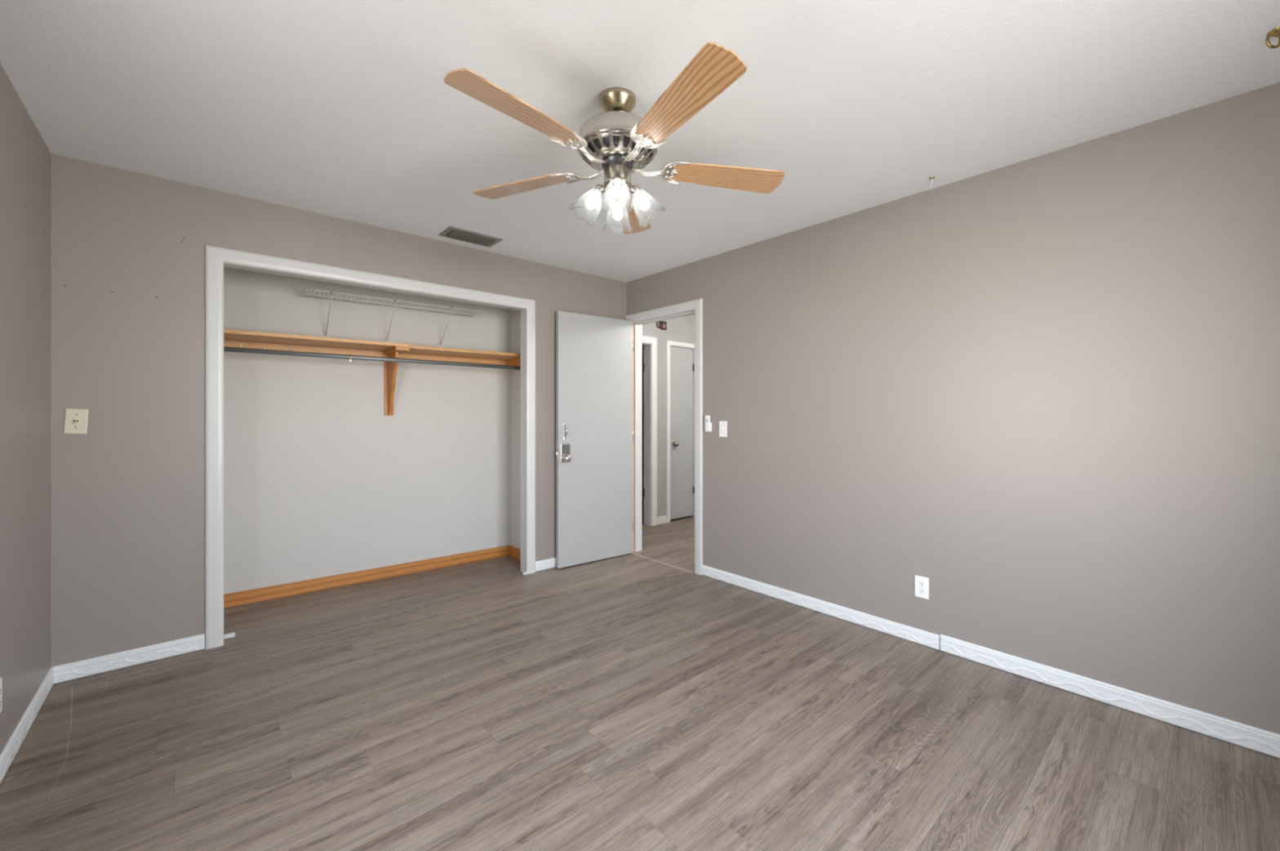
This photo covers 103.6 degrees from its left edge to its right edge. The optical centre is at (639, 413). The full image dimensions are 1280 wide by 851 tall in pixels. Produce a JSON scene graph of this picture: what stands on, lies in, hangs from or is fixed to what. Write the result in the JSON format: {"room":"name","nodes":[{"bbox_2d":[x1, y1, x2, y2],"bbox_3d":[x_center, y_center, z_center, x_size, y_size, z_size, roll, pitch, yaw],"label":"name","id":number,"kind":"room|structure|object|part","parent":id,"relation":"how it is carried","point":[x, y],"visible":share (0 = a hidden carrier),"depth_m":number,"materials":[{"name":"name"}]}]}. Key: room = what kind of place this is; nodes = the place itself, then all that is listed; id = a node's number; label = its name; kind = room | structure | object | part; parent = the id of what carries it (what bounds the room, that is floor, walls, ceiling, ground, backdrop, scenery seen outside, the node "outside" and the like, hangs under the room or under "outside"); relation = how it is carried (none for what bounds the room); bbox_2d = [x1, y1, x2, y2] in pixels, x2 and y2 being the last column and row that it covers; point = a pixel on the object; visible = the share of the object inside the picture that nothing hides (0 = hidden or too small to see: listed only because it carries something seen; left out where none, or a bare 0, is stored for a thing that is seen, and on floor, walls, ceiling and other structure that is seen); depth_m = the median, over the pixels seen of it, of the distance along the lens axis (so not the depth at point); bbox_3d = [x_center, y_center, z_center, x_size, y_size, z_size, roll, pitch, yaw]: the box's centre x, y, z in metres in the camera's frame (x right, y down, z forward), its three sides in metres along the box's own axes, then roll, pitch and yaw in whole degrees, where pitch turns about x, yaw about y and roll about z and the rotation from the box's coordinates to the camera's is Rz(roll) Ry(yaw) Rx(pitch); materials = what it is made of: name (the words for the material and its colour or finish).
{"room":"empty bedroom","nodes":[
{"label":"empty bedroom","id":0,"kind":"room"},
{"bbox_2d":[0,63,50,754],"bbox_3d":[-1.387,0.023,0.723,0.120,2.440,4.137,0,0,-41],"label":"wall","id":1,"kind":"structure","parent":0,"point":[24,155],"depth_m":1.95,"materials":[{"name":"grey paint"}]},
{"bbox_2d":[0,676,2,712],"bbox_3d":[-2.152,0.953,1.690,0.009,0.115,0.070,0,0,-41],"label":"wall outlet","id":2,"kind":"object","parent":1,"relation":"attached to","point":[1,677],"visible":1,"depth_m":1.71,"materials":[{"name":"white plastic"}]},
{"bbox_2d":[0,666,54,783],"bbox_3d":[-1.377,1.203,0.811,0.012,0.080,4.017,0,0,-41],"label":"baseboard","id":3,"kind":"structure","parent":1,"relation":"attached to","point":[13,744],"depth_m":1.93,"materials":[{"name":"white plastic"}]},
{"bbox_2d":[50,153,626,666],"bbox_3d":[-1.450,0.023,3.482,3.670,2.440,0.092,0,0,-41],"label":"wall","id":4,"kind":"structure","parent":0,"point":[127,492],"depth_m":2.53,"materials":[{"name":"grey paint"}]},
{"bbox_2d":[63,408,88,433],"bbox_3d":[-2.645,0.035,2.364,0.078,0.120,0.011,0,0,-41],"label":"phone jack","id":5,"kind":"object","parent":4,"relation":"attached to","point":[76,420],"visible":1,"depth_m":2.36,"materials":[{"name":"beige plastic"}]},
{"bbox_2d":[52,633,204,683],"bbox_3d":[-2.503,1.203,2.487,0.535,0.080,0.012,0,0,-41],"label":"baseboard","id":6,"kind":"structure","parent":4,"relation":"attached to","point":[68,671],"depth_m":2.47,"materials":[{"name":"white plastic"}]},
{"bbox_2d":[204,244,535,648],"bbox_3d":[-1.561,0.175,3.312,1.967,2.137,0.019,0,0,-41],"label":"trim","id":7,"kind":"structure","parent":4,"relation":"attached to","point":[215,257],"depth_m":2.71,"materials":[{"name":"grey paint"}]},
{"bbox_2d":[535,556,556,571],"bbox_3d":[-0.471,1.203,4.274,0.938,0.080,0.012,0,0,-41],"label":"baseboard","id":8,"kind":"structure","parent":4,"relation":"attached to","point":[547,563],"depth_m":4.02,"materials":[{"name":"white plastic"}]},
{"bbox_2d":[555,311,633,568],"bbox_3d":[-0.345,0.204,4.230,0.769,2.054,0.102,0,0,-38],"label":"door","id":9,"kind":"structure","parent":4,"relation":"in","point":[595,433],"depth_m":4.23,"materials":[{"name":"paint"}]},
{"bbox_3d":[-0.601,0.314,4.045,0.086,0.152,0.012,0,0,-38],"label":"lock plate","id":10,"kind":"part","parent":9,"relation":"part of","materials":[{"name":"silver metal"}]},
{"bbox_3d":[-0.596,0.137,4.035,0.019,0.138,0.039,0,0,-38],"label":"pull handle","id":11,"kind":"part","parent":9,"relation":"part of","materials":[{"name":"silver metal"}]},
{"bbox_3d":[-0.582,0.354,4.018,0.054,0.054,0.055,0,0,-38],"label":"knob","id":12,"kind":"part","parent":9,"relation":"part of","materials":[{"name":"silver metal"}]},
{"bbox_2d":[223,266,510,593],"bbox_3d":[-2.011,0.023,3.818,2.340,2.440,0.081,0,0,-38],"label":"wall","id":13,"kind":"structure","parent":0,"point":[318,482],"depth_m":3.69,"materials":[{"name":"paint"}]},
{"bbox_2d":[223,544,510,607],"bbox_3d":[-1.997,1.200,3.768,2.180,0.086,0.017,0,0,-38],"label":"baseboard","id":14,"kind":"structure","parent":13,"relation":"attached to","point":[230,599],"depth_m":3.69,"materials":[{"name":"brown wood"}]},
{"bbox_2d":[223,328,520,366],"bbox_3d":[-1.882,-0.446,3.618,2.169,0.098,0.392,0,0,-38],"label":"closet shelf","id":15,"kind":"object","parent":13,"relation":"attached to","point":[416,352],"visible":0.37,"depth_m":3.54,"materials":[{"name":"brown wood"}]},
{"bbox_2d":[223,346,520,369],"bbox_3d":[-1.834,-0.381,3.543,2.135,0.048,0.036,0,0,-38],"label":"clothes rod","id":16,"kind":"object","parent":15,"relation":"attached to","point":[350,357],"visible":0.87,"depth_m":3.46,"materials":[{"name":"grey metal"}]},
{"bbox_2d":[299,288,484,346],"bbox_3d":[-1.796,-0.671,3.749,1.200,0.298,0.294,0,0,-38],"label":"wire shelf","id":17,"kind":"object","parent":13,"relation":"attached to","point":[310,289],"visible":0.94,"depth_m":3.67,"materials":[{"name":"white metal"}]},
{"bbox_2d":[383,346,409,415],"bbox_3d":[-1.788,-0.231,3.691,0.090,0.484,0.394,0,0,-38],"label":"shelf bracket","id":18,"kind":"object","parent":13,"relation":"attached to","point":[390,367],"visible":0.9,"depth_m":3.76,"materials":[{"name":"brown wood"}]},
{"bbox_3d":[-1.911,-0.195,3.833,0.060,0.413,0.020,0,0,-38],"label":"plate","id":19,"kind":"part","parent":18,"relation":"part of","materials":[{"name":"brown wood"}]},
{"bbox_3d":[-1.782,-0.460,3.683,0.090,0.026,0.374,0,0,-38],"label":"arm","id":20,"kind":"part","parent":18,"relation":"part of","materials":[{"name":"brown wood"}]},
{"bbox_2d":[510,309,520,548],"bbox_3d":[-0.959,0.023,4.303,0.078,2.440,0.491,0,0,-41],"label":"wall","id":21,"kind":"structure","parent":0,"point":[515,315],"depth_m":4.39,"materials":[{"name":"paint"}]},
{"bbox_2d":[510,545,520,559],"bbox_3d":[-0.987,1.200,4.266,0.014,0.086,0.469,0,0,-41],"label":"baseboard","id":22,"kind":"structure","parent":21,"relation":"attached to","point":[515,552],"depth_m":4.36,"materials":[{"name":"brown wood"}]},
{"bbox_2d":[0,515,1279,850],"bbox_3d":[0.324,1.283,3.380,6.450,0.080,6.150,0,0,-41],"label":"floor","id":23,"kind":"structure","parent":0,"point":[630,701],"depth_m":1.92,"materials":[{"name":"laminate"}]},
{"bbox_2d":[223,631,235,639],"bbox_3d":[-2.284,1.231,2.799,0.054,0.024,0.030,0,0,-41],"label":"floor guide","id":24,"kind":"object","parent":23,"relation":"on","point":[231,634],"visible":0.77,"depth_m":2.79,"materials":[{"name":"grey paint"}]},
{"bbox_2d":[631,552,693,573],"bbox_3d":[0.168,1.241,4.219,0.014,0.004,0.745,0,0,-41],"label":"trim","id":25,"kind":"structure","parent":23,"relation":"on","point":[631,553],"depth_m":4.19,"materials":[{"name":"beige wood"}]},
{"bbox_2d":[0,0,1279,282],"bbox_3d":[0.330,-1.237,3.472,6.320,0.080,6.020,0,0,-41],"label":"ceiling","id":26,"kind":"structure","parent":0,"point":[345,109],"depth_m":1.86,"materials":[{"name":"paint"}]},
{"bbox_2d":[438,226,502,247],"bbox_3d":[-1.141,-1.187,3.406,0.366,0.020,0.206,0,0,-41],"label":"ceiling vent","id":27,"kind":"object","parent":26,"relation":"in","point":[454,233],"visible":1,"depth_m":3.38,"materials":[{"name":"grey metal"}]},
{"bbox_2d":[443,42,784,234],"bbox_3d":[-0.099,-0.956,1.879,1.266,0.482,1.282,0,0,-41],"label":"ceiling fan","id":28,"kind":"object","parent":26,"relation":"hanging from","point":[616,142],"visible":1,"depth_m":1.79,"materials":[{"name":"brown wood"}]},
{"bbox_3d":[-0.381,-0.957,1.591,0.140,0.006,0.466,15,9,42],"label":"blade","id":29,"kind":"part","parent":28,"relation":"part of","materials":[{"name":"brown wood"}]},
{"bbox_3d":[-0.484,-0.947,2.096,0.466,0.006,0.140,0,11,24],"label":"blade","id":30,"kind":"part","parent":28,"relation":"part of","materials":[{"name":"brown wood"}]},
{"bbox_3d":[-0.186,-0.797,1.910,0.124,0.123,0.117,33,-1,-2],"label":"lamp shade","id":31,"kind":"part","parent":28,"relation":"part of","materials":[{"name":"clear glass"}]},
{"bbox_3d":[-0.179,-0.809,1.911,0.040,0.070,0.040,33,-1,-2],"label":"bulb","id":32,"kind":"part","parent":28,"relation":"part of","materials":[{"name":"white glass"}]},
{"bbox_2d":[593,184,604,195],"bbox_3d":[-0.153,-0.850,1.912,0.042,0.026,0.042,33,-1,-2],"label":"socket","id":33,"kind":"object","parent":28,"relation":"attached to","point":[599,189],"depth_m":1.90,"materials":[{"name":"silver metal"}]},
{"bbox_2d":[611,175,622,186],"bbox_3d":[-0.083,-0.850,1.847,0.042,0.026,0.042,0,-33,-2],"label":"socket","id":34,"kind":"object","parent":28,"relation":"attached to","point":[617,181],"depth_m":1.83,"materials":[{"name":"silver metal"}]},
{"bbox_3d":[-0.089,-0.797,2.016,0.117,0.123,0.124,0,33,-2],"label":"lamp shade","id":35,"kind":"part","parent":28,"relation":"part of","materials":[{"name":"clear glass"}]},
{"bbox_3d":[-0.081,-0.797,1.813,0.117,0.123,0.124,0,-33,-2],"label":"lamp shade","id":36,"kind":"part","parent":28,"relation":"part of","materials":[{"name":"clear glass"}]},
{"bbox_3d":[-0.081,-0.809,1.820,0.040,0.070,0.040,0,-33,-2],"label":"bulb","id":37,"kind":"part","parent":28,"relation":"part of","materials":[{"name":"white glass"}]},
{"bbox_3d":[-0.089,-0.809,2.008,0.040,0.070,0.040,0,33,-2],"label":"bulb","id":38,"kind":"part","parent":28,"relation":"part of","materials":[{"name":"white glass"}]},
{"bbox_3d":[-0.036,-0.937,2.349,0.140,0.006,0.466,-11,-3,6],"label":"blade","id":39,"kind":"part","parent":28,"relation":"part of","materials":[{"name":"brown wood"}]},
{"bbox_2d":[630,184,641,196],"bbox_3d":[-0.018,-0.850,1.917,0.042,0.026,0.042,-33,1,-2],"label":"socket","id":40,"kind":"object","parent":28,"relation":"attached to","point":[635,190],"depth_m":1.90,"materials":[{"name":"silver metal"}]},
{"bbox_3d":[0.009,-0.809,1.918,0.040,0.070,0.040,-33,1,-2],"label":"bulb","id":41,"kind":"part","parent":28,"relation":"part of","materials":[{"name":"white glass"}]},
{"bbox_3d":[0.016,-0.797,1.919,0.124,0.123,0.117,-33,1,-2],"label":"lamp shade","id":42,"kind":"part","parent":28,"relation":"part of","materials":[{"name":"clear glass"}]},
{"bbox_3d":[0.131,-0.953,1.533,0.140,0.006,0.466,12,-7,-29],"label":"blade","id":43,"kind":"part","parent":28,"relation":"part of","materials":[{"name":"brown wood"}]},
{"bbox_3d":[0.344,-0.941,2.002,0.466,0.006,0.140,1,-11,-12],"label":"blade","id":44,"kind":"part","parent":28,"relation":"part of","materials":[{"name":"brown wood"}]},
{"bbox_2d":[928,176,934,186],"bbox_3d":[1.484,-1.179,2.558,0.026,0.035,0.042,0,0,40],"label":"ceiling hook","id":45,"kind":"object","parent":26,"relation":"attached to","point":[931,178],"visible":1,"depth_m":2.55,"materials":[{"name":"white metal"}]},
{"bbox_2d":[1265,26,1279,48],"bbox_3d":[1.993,-1.168,1.570,0.061,0.058,0.058,0,0,-41],"label":"ceiling hook","id":46,"kind":"object","parent":26,"relation":"attached to","point":[1275,32],"visible":1,"depth_m":1.57,"materials":[{"name":"gold metal"}]},
{"bbox_2d":[641,314,694,518],"bbox_3d":[-0.178,0.023,6.109,3.200,2.440,1.150,0,0,-41],"label":"wall","id":47,"kind":"structure","parent":0,"point":[681,329],"depth_m":5.74,"materials":[{"name":"grey paint"}]},
{"bbox_2d":[641,346,642,522],"bbox_3d":[-0.219,0.233,5.939,0.035,1.990,0.700,0,0,-41],"label":"door","id":48,"kind":"structure","parent":47,"relation":"in","point":[642,346],"depth_m":5.69,"materials":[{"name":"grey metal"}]},
{"bbox_2d":[641,335,657,525],"bbox_3d":[-0.201,0.192,5.389,0.939,2.102,0.137,0,0,-41],"label":"trim","id":49,"kind":"structure","parent":47,"relation":"attached to","point":[650,343],"depth_m":5.62,"materials":[{"name":"white paint"}]},
{"bbox_2d":[656,320,666,329],"bbox_3d":[0.249,-1.002,5.700,0.153,0.098,0.026,0,0,-41],"label":"wall ornament","id":50,"kind":"object","parent":47,"relation":"attached to","point":[662,324],"visible":0.98,"depth_m":5.70,"materials":[{"name":"black plastic"}]},
{"bbox_2d":[657,515,666,524],"bbox_3d":[0.246,1.201,5.708,0.148,0.085,0.012,0,0,-41],"label":"baseboard","id":51,"kind":"structure","parent":47,"relation":"attached to","point":[661,519],"depth_m":5.70,"materials":[{"name":"white paint"}]},
{"bbox_2d":[666,340,694,522],"bbox_3d":[0.503,0.201,5.929,0.523,2.084,0.019,0,0,-41],"label":"trim","id":52,"kind":"structure","parent":47,"relation":"attached to","point":[668,343],"depth_m":5.77,"materials":[{"name":"white paint"}]},
{"bbox_2d":[670,346,694,519],"bbox_3d":[0.502,0.219,5.935,0.415,2.005,0.102,0,0,-41],"label":"door","id":53,"kind":"structure","parent":47,"relation":"in","point":[682,366],"depth_m":5.93,"materials":[{"name":"grey paint"}]},
{"bbox_3d":[0.411,0.350,5.832,0.058,0.058,0.067,0,0,-41],"label":"knob","id":54,"kind":"part","parent":53,"relation":"part of","materials":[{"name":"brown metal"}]},
{"bbox_2d":[626,82,1279,733],"bbox_3d":[1.244,0.023,3.115,0.108,2.440,4.017,0,0,-41],"label":"wall","id":55,"kind":"structure","parent":0,"point":[1043,391],"depth_m":2.34,"materials":[{"name":"grey paint"}]},
{"bbox_2d":[632,309,694,551],"bbox_3d":[0.223,0.206,4.277,0.111,2.074,0.794,0,0,-41],"label":"trim","id":56,"kind":"structure","parent":55,"relation":"attached to","point":[637,326],"depth_m":4.55,"materials":[{"name":"grey paint"}]},
{"bbox_2d":[625,297,702,574],"bbox_3d":[0.223,0.175,4.277,0.146,2.136,0.918,0,0,-41],"label":"trim","id":57,"kind":"structure","parent":55,"relation":"attached to","point":[696,304],"depth_m":3.91,"materials":[{"name":"grey paint"}]},
{"bbox_2d":[705,415,711,431],"bbox_3d":[0.519,0.073,3.837,0.028,0.124,0.054,0,0,-41],"label":"remote","id":58,"kind":"object","parent":55,"relation":"attached to","point":[708,424],"visible":1,"depth_m":3.82,"materials":[{"name":"white plastic"}]},
{"bbox_2d":[719,421,727,436],"bbox_3d":[0.612,0.112,3.738,0.018,0.118,0.072,0,0,-41],"label":"light switch","id":59,"kind":"object","parent":55,"relation":"attached to","point":[722,424],"visible":1,"depth_m":3.73,"materials":[{"name":"white plastic"}]},
{"bbox_2d":[915,574,928,599],"bbox_3d":[1.518,0.933,2.715,0.009,0.115,0.070,0,0,-41],"label":"wall outlet","id":60,"kind":"object","parent":55,"relation":"attached to","point":[922,583],"visible":1,"depth_m":2.71,"materials":[{"name":"white plastic"}]},
{"bbox_2d":[918,580,924,586],"bbox_3d":[1.517,0.913,2.713,0.003,0.027,0.033,0,0,-41],"label":"receptacle","id":61,"kind":"object","parent":60,"relation":"attached to","point":[921,583],"depth_m":2.71,"materials":[{"name":"grey plastic"}]},
{"bbox_2d":[918,587,924,593],"bbox_3d":[1.517,0.953,2.713,0.003,0.027,0.033,0,0,-41],"label":"receptacle","id":62,"kind":"object","parent":60,"relation":"attached to","point":[921,590],"depth_m":2.71,"materials":[{"name":"grey plastic"}]},
{"bbox_2d":[701,564,1279,757],"bbox_3d":[1.502,1.200,2.730,0.012,0.086,3.096,0,0,-41],"label":"baseboard","id":63,"kind":"structure","parent":55,"relation":"attached to","point":[1265,741],"depth_m":2.30,"materials":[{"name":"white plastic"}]}
]}

